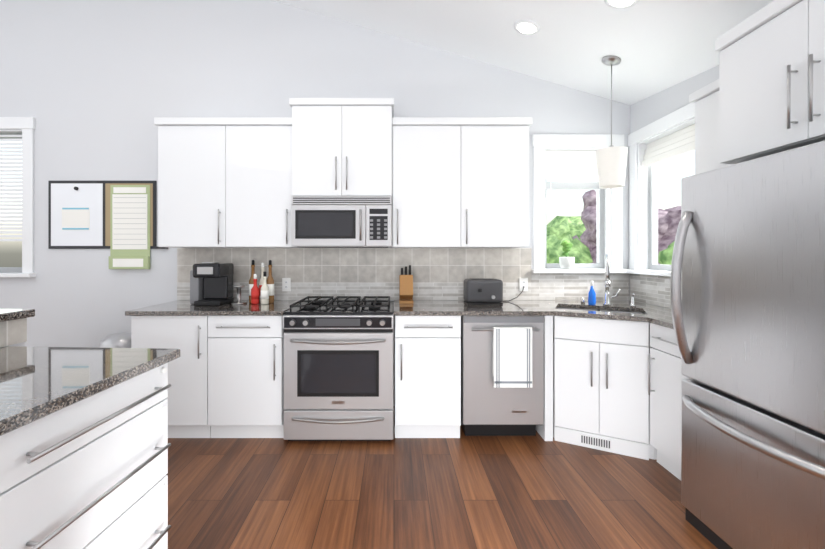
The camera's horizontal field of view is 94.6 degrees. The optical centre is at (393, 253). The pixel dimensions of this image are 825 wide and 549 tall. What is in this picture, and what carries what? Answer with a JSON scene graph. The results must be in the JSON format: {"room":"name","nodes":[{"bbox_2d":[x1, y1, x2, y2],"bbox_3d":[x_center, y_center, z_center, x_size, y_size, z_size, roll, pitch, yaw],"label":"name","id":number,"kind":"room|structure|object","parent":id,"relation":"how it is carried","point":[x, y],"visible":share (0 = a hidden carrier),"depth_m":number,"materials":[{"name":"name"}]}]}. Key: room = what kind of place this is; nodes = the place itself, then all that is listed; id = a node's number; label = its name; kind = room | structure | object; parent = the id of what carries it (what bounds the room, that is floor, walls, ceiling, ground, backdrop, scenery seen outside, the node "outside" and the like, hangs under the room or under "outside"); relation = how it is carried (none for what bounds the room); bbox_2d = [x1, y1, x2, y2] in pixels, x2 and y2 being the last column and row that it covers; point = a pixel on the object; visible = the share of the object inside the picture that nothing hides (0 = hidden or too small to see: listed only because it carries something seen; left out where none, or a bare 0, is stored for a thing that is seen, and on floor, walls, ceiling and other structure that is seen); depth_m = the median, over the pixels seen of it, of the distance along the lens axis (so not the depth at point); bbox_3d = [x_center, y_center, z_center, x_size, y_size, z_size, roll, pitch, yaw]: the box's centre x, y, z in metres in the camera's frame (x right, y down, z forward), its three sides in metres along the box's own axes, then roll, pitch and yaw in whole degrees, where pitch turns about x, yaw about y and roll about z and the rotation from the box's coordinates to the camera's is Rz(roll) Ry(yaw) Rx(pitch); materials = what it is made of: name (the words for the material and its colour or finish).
{"room":"kitchen","nodes":[
{"label":"kitchen","id":0,"kind":"room"},
{"bbox_2d":[0,0,629,405],"bbox_3d":[-1.595,-0.980,3.380,7.610,4.600,0.160,0,0,0],"label":"wall","id":1,"kind":"structure","parent":0,"point":[94,88],"depth_m":3.30,"materials":[{"name":"white paint"}]},
{"bbox_2d":[0,117,35,276],"bbox_3d":[-3.683,-0.491,3.335,1.155,1.382,0.190,0,0,0],"label":"window","id":2,"kind":"structure","parent":1,"relation":"in","point":[26,125],"depth_m":3.28,"materials":[{"name":"white wood"}]},
{"bbox_2d":[0,135,21,240],"bbox_3d":[-3.683,-0.582,3.353,0.895,0.940,0.006,0,0,0],"label":"window blind","id":3,"kind":"object","parent":2,"relation":"attached to","point":[10,182],"depth_m":3.35,"materials":[{"name":"white"}]},
{"bbox_2d":[48,181,167,268],"bbox_3d":[-2.475,-0.253,3.275,1.030,0.765,0.047,0,0,0],"label":"bulletin board","id":4,"kind":"object","parent":1,"relation":"attached to","point":[117,219],"visible":1,"depth_m":3.28,"materials":[{"name":"grey paper"}]},
{"bbox_2d":[154,117,299,247],"bbox_3d":[-1.317,-0.554,3.105,1.069,1.001,0.384,0,0,0],"label":"upper cabinet","id":5,"kind":"object","parent":1,"relation":"attached to","point":[224,182],"visible":0.96,"depth_m":2.95,"materials":[{"name":"white wood"}]},
{"bbox_2d":[289,98,393,195],"bbox_3d":[-0.398,-0.814,3.080,0.800,0.743,0.434,0,0,0],"label":"upper cabinet","id":6,"kind":"object","parent":1,"relation":"attached to","point":[341,146],"visible":0.96,"depth_m":2.90,"materials":[{"name":"white wood"}]},
{"bbox_2d":[291,196,391,247],"bbox_3d":[-0.398,-0.245,3.064,0.760,0.386,0.455,0,0,0],"label":"over-the-range microwave","id":7,"kind":"object","parent":6,"relation":"attached to","point":[341,221],"visible":0.98,"depth_m":2.88,"materials":[{"name":"silver metal"}]},
{"bbox_2d":[177,248,628,299],"bbox_3d":[0.086,0.174,3.293,3.927,0.450,0.011,0,0,0],"label":"backsplash","id":8,"kind":"structure","parent":1,"relation":"attached to","point":[440,273],"depth_m":3.29,"materials":[{"name":"tile"}]},
{"bbox_2d":[282,278,290,290],"bbox_3d":[-0.930,0.265,3.283,0.072,0.116,0.008,0,0,0],"label":"electrical outlet","id":9,"kind":"object","parent":8,"relation":"attached to","point":[286,284],"visible":1,"depth_m":3.28,"materials":[{"name":"white plastic"}]},
{"bbox_2d":[519,278,527,290],"bbox_3d":[1.120,0.265,3.283,0.072,0.116,0.008,0,0,0],"label":"electrical outlet","id":10,"kind":"object","parent":8,"relation":"attached to","point":[523,282],"visible":1,"depth_m":3.28,"materials":[{"name":"white plastic"}]},
{"bbox_2d":[392,117,532,247],"bbox_3d":[0.528,-0.554,3.105,1.083,1.001,0.384,0,0,0],"label":"upper cabinet","id":11,"kind":"object","parent":1,"relation":"attached to","point":[460,182],"visible":1,"depth_m":2.95,"materials":[{"name":"white wood"}]},
{"bbox_2d":[531,103,694,276],"bbox_3d":[1.685,-0.433,2.840,0.990,1.197,1.180,0,0,0],"label":"window","id":12,"kind":"structure","parent":1,"relation":"in","point":[564,156],"depth_m":3.28,"materials":[{"name":"white wood"}]},
{"bbox_2d":[559,239,574,268],"bbox_3d":[1.500,-0.002,3.298,0.124,0.263,0.121,0,0,0],"label":"plant","id":13,"kind":"object","parent":12,"relation":"on","point":[566,262],"visible":1,"depth_m":3.27,"materials":[{"name":"green plant"}]},
{"bbox_2d":[166,406,717,548],"bbox_3d":[-1.575,1.360,0.350,7.650,0.080,6.300,0,0,0],"label":"floor","id":14,"kind":"structure","parent":0,"point":[463,491],"depth_m":2.07,"materials":[{"name":"brown wood"}]},
{"bbox_2d":[0,342,24,347],"bbox_3d":[-1.739,0.797,0.461,0.160,1.046,2.370,0,0,3],"label":"wall","id":15,"kind":"structure","parent":14,"relation":"on","point":[22,344],"depth_m":1.62,"materials":[{"name":"white paint"}]},
{"bbox_2d":[0,318,26,346],"bbox_3d":[-1.654,0.326,0.456,0.009,0.103,2.370,0,0,3],"label":"backsplash","id":16,"kind":"structure","parent":15,"relation":"attached to","point":[12,332],"depth_m":1.58,"materials":[{"name":"beige tile"}]},
{"bbox_2d":[0,309,34,321],"bbox_3d":[-1.857,0.257,0.465,0.445,0.033,2.425,0,0,3],"label":"countertop ledge","id":17,"kind":"object","parent":15,"relation":"on","point":[9,314],"visible":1,"depth_m":1.59,"materials":[{"name":"stone"}]},
{"bbox_2d":[0,363,170,548],"bbox_3d":[-1.267,0.868,1.210,0.714,0.904,0.655,0,0,0],"label":"base cabinet","id":18,"kind":"object","parent":14,"relation":"on","point":[91,472],"visible":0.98,"depth_m":1.13,"materials":[{"name":"white wood"}]},
{"bbox_2d":[0,346,179,435],"bbox_3d":[-1.289,0.397,0.398,0.743,0.035,2.295,0,0,3],"label":"countertop","id":19,"kind":"structure","parent":18,"relation":"on","point":[36,383],"depth_m":1.21,"materials":[{"name":"stone"}]},
{"bbox_2d":[99,332,130,347],"bbox_3d":[-2.220,0.983,3.090,0.300,0.675,0.320,0,0,0],"label":"trash can","id":20,"kind":"object","parent":14,"relation":"on","point":[120,340],"visible":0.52,"depth_m":3.00,"materials":[{"name":"silver metal"}]},
{"bbox_2d":[131,315,283,437],"bbox_3d":[-1.323,0.875,2.969,1.065,0.889,0.652,0,0,0],"label":"base cabinet","id":21,"kind":"object","parent":14,"relation":"on","point":[225,376],"visible":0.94,"depth_m":2.68,"materials":[{"name":"white wood"}]},
{"bbox_2d":[125,300,301,315],"bbox_3d":[-1.327,0.415,2.974,1.106,0.030,0.648,0,0,0],"label":"countertop","id":22,"kind":"structure","parent":21,"relation":"on","point":[187,308],"depth_m":2.74,"materials":[{"name":"stone"}]},
{"bbox_2d":[190,262,246,305],"bbox_3d":[-1.397,0.232,3.038,0.435,0.335,0.285,0,0,0],"label":"coffee maker","id":23,"kind":"object","parent":22,"relation":"on","point":[211,283],"visible":0.98,"depth_m":3.02,"materials":[{"name":"black plastic"}]},
{"bbox_2d":[249,260,273,304],"bbox_3d":[-1.080,0.224,3.080,0.206,0.350,0.166,0,0,0],"label":"bottles","id":24,"kind":"object","parent":22,"relation":"on","point":[263,293],"visible":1,"depth_m":3.07,"materials":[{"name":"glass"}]},
{"bbox_2d":[283,296,393,440],"bbox_3d":[-0.386,0.841,2.925,0.764,0.958,0.711,0,0,0],"label":"range","id":25,"kind":"object","parent":14,"relation":"on","point":[338,370],"visible":1,"depth_m":2.62,"materials":[{"name":"silver metal"}]},
{"bbox_2d":[395,316,460,437],"bbox_3d":[0.239,0.875,2.969,0.467,0.889,0.652,0,0,0],"label":"base cabinet","id":26,"kind":"object","parent":14,"relation":"on","point":[427,376],"visible":0.92,"depth_m":2.68,"materials":[{"name":"white wood"}]},
{"bbox_2d":[394,300,671,321],"bbox_3d":[1.023,0.415,2.841,2.050,0.030,0.914,0,0,0],"label":"countertop","id":27,"kind":"structure","parent":26,"relation":"on","point":[658,315],"depth_m":2.79,"materials":[{"name":"stone"}]},
{"bbox_2d":[399,265,412,303],"bbox_3d":[0.100,0.246,3.142,0.112,0.306,0.190,0,0,0],"label":"knife block","id":28,"kind":"object","parent":27,"relation":"on","point":[405,288],"visible":1,"depth_m":3.08,"materials":[{"name":"brown wood"}]},
{"bbox_2d":[464,279,502,304],"bbox_3d":[0.720,0.300,3.072,0.290,0.197,0.185,0,0,0],"label":"toaster","id":29,"kind":"object","parent":27,"relation":"on","point":[483,291],"visible":1,"depth_m":3.00,"materials":[{"name":"grey"}]},
{"bbox_2d":[588,281,595,304],"bbox_3d":[1.549,0.302,2.971,0.056,0.194,0.061,0,0,0],"label":"soap bottle","id":30,"kind":"object","parent":27,"relation":"on","point":[591,297],"visible":1,"depth_m":2.96,"materials":[{"name":"blue plastic"}]},
{"bbox_2d":[559,308,641,313],"bbox_3d":[1.503,0.526,2.789,0.560,0.187,0.320,0,0,28],"label":"sink basin","id":31,"kind":"object","parent":27,"relation":"in","point":[601,311],"visible":0.08,"depth_m":2.91,"materials":[{"name":"silver metal"}]},
{"bbox_2d":[581,254,635,306],"bbox_3d":[1.666,0.200,2.930,0.335,0.398,0.269,0,0,0],"label":"faucet","id":32,"kind":"object","parent":27,"relation":"on","point":[607,283],"visible":1,"depth_m":2.88,"materials":[{"name":"silver metal"}]},
{"bbox_2d":[461,316,543,435],"bbox_3d":[0.773,0.877,2.950,0.573,0.885,0.660,0,0,0],"label":"dishwasher","id":33,"kind":"object","parent":14,"relation":"on","point":[488,408],"visible":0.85,"depth_m":2.68,"materials":[{"name":"grey metal"}]},
{"bbox_2d":[493,327,531,387],"bbox_3d":[0.820,0.714,2.628,0.265,0.413,0.036,0,0,0],"label":"hanging towel","id":34,"kind":"object","parent":33,"relation":"hanging from","point":[512,357],"visible":1,"depth_m":2.61,"materials":[{"name":"white fabric"}]},
{"bbox_2d":[536,316,552,440],"bbox_3d":[1.093,0.875,2.987,0.058,0.889,0.615,0,0,0],"label":"filler panel","id":35,"kind":"object","parent":14,"relation":"on","point":[545,430],"visible":0.21,"depth_m":2.68,"materials":[{"name":"white wood"}]},
{"bbox_2d":[554,316,648,459],"bbox_3d":[1.388,0.875,2.568,0.512,0.889,0.294,0,0,0],"label":"base cabinet","id":36,"kind":"object","parent":14,"relation":"on","point":[601,398],"visible":0.94,"depth_m":2.54,"materials":[{"name":"white wood"}]},
{"bbox_2d":[646,316,673,328],"bbox_3d":[1.821,0.415,2.264,0.453,0.030,0.720,0,0,0],"label":"countertop","id":37,"kind":"structure","parent":36,"relation":"on","point":[666,321],"depth_m":2.32,"materials":[{"name":"stone"}]},
{"bbox_2d":[553,328,656,459],"bbox_3d":[1.588,0.980,2.868,0.916,0.680,0.856,0,0,0],"label":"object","id":38,"kind":"object","parent":14,"relation":"on","point":[652,452],"visible":0.06,"depth_m":2.45,"materials":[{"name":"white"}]},
{"bbox_2d":[648,323,689,479],"bbox_3d":[1.817,0.875,2.161,0.458,0.889,0.510,0,0,0],"label":"base cabinet","id":39,"kind":"object","parent":14,"relation":"on","point":[665,376],"visible":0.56,"depth_m":2.27,"materials":[{"name":"white wood"}]},
{"bbox_2d":[670,141,824,548],"bbox_3d":[1.688,0.470,1.500,0.716,1.700,0.800,0,0,0],"label":"fridge","id":40,"kind":"object","parent":14,"relation":"on","point":[747,286],"visible":1,"depth_m":1.51,"materials":[{"name":"grey metal"}]},
{"bbox_2d":[273,0,773,104],"bbox_3d":[-1.575,-2.097,0.350,7.850,3.130,6.500,0,0,0],"label":"ceiling","id":41,"kind":"structure","parent":0,"point":[656,46],"depth_m":2.65,"materials":[{"name":"white paint"}]},
{"bbox_2d":[514,19,539,34],"bbox_3d":[0.907,-1.547,2.594,0.171,0.059,0.176,0,0,0],"label":"recessed light","id":42,"kind":"object","parent":41,"relation":"in","point":[527,27],"visible":1,"depth_m":2.58,"materials":[{"name":"white"}]},
{"bbox_2d":[596,56,627,188],"bbox_3d":[1.540,-0.933,2.690,0.198,0.917,0.198,0,0,0],"label":"pendant light","id":43,"kind":"object","parent":41,"relation":"hanging from","point":[611,163],"visible":1,"depth_m":2.63,"materials":[{"name":"white glass"}]},
{"bbox_2d":[604,0,638,8],"bbox_3d":[1.241,-1.392,2.071,0.171,0.059,0.176,0,0,0],"label":"recessed light","id":44,"kind":"object","parent":41,"relation":"in","point":[620,4],"visible":1,"depth_m":2.10,"materials":[{"name":"white"}]},
{"bbox_2d":[630,65,718,333],"bbox_3d":[2.130,-0.980,0.250,0.160,4.600,6.100,0,0,0],"label":"wall","id":45,"kind":"structure","parent":0,"point":[652,108],"depth_m":2.88,"materials":[{"name":"white paint"}]},
{"bbox_2d":[630,274,670,307],"bbox_3d":[2.045,0.283,2.585,0.009,0.232,1.350,0,0,0],"label":"backsplash","id":46,"kind":"structure","parent":45,"relation":"attached to","point":[649,289],"depth_m":3.01,"materials":[{"name":"tile"}]},
{"bbox_2d":[689,79,733,174],"bbox_3d":[1.885,-0.497,2.076,0.324,0.886,0.338,0,0,0],"label":"upper cabinet","id":47,"kind":"object","parent":45,"relation":"attached to","point":[705,99],"visible":0.17,"depth_m":2.13,"materials":[{"name":"white wood"}]},
{"bbox_2d":[715,0,824,163],"bbox_3d":[1.800,-0.745,1.450,0.494,0.610,0.820,0,0,0],"label":"upper cabinet","id":48,"kind":"object","parent":45,"relation":"attached to","point":[771,77],"visible":1,"depth_m":1.59,"materials":[{"name":"white wood"}]},
{"label":"outside","id":49,"kind":"structure","parent":0,"visible":0},
{"bbox_3d":[15.000,2.420,15.000,90.000,0.200,90.000,0,0,0],"label":"ground","id":50,"kind":"structure","parent":49,"visible":0},
{"bbox_2d":[547,216,585,239],"bbox_3d":[6.357,0.469,13.279,3.784,3.702,3.365,0,0,0],"label":"tree","id":51,"kind":"object","parent":50,"relation":"on","point":[560,227],"visible":0.12,"depth_m":12.94,"materials":[{"name":"green plant"}]},
{"bbox_2d":[547,234,592,262],"bbox_3d":[3.685,0.913,9.659,2.300,2.814,2.732,0,0,0],"label":"tree","id":52,"kind":"object","parent":50,"relation":"on","point":[579,251],"visible":0.1,"depth_m":9.05,"materials":[{"name":"green plant"}]},
{"bbox_2d":[573,190,596,262],"bbox_3d":[5.288,0.338,9.362,1.915,3.963,2.156,0,0,0],"label":"tree","id":53,"kind":"object","parent":50,"relation":"on","point":[588,237],"visible":0.06,"depth_m":9.28,"materials":[{"name":"purple plant"}]},
{"bbox_2d":[658,241,674,264],"bbox_3d":[5.940,0.912,7.549,2.502,2.816,2.282,0,0,0],"label":"tree","id":54,"kind":"object","parent":50,"relation":"on","point":[664,256],"visible":0.02,"depth_m":7.66,"materials":[{"name":"green plant"}]},
{"bbox_2d":[658,206,680,263],"bbox_3d":[7.104,0.532,9.498,3.207,3.576,2.876,0,0,0],"label":"tree","id":55,"kind":"object","parent":50,"relation":"on","point":[669,219],"visible":0.04,"depth_m":9.28,"materials":[{"name":"purple plant"}]}
]}

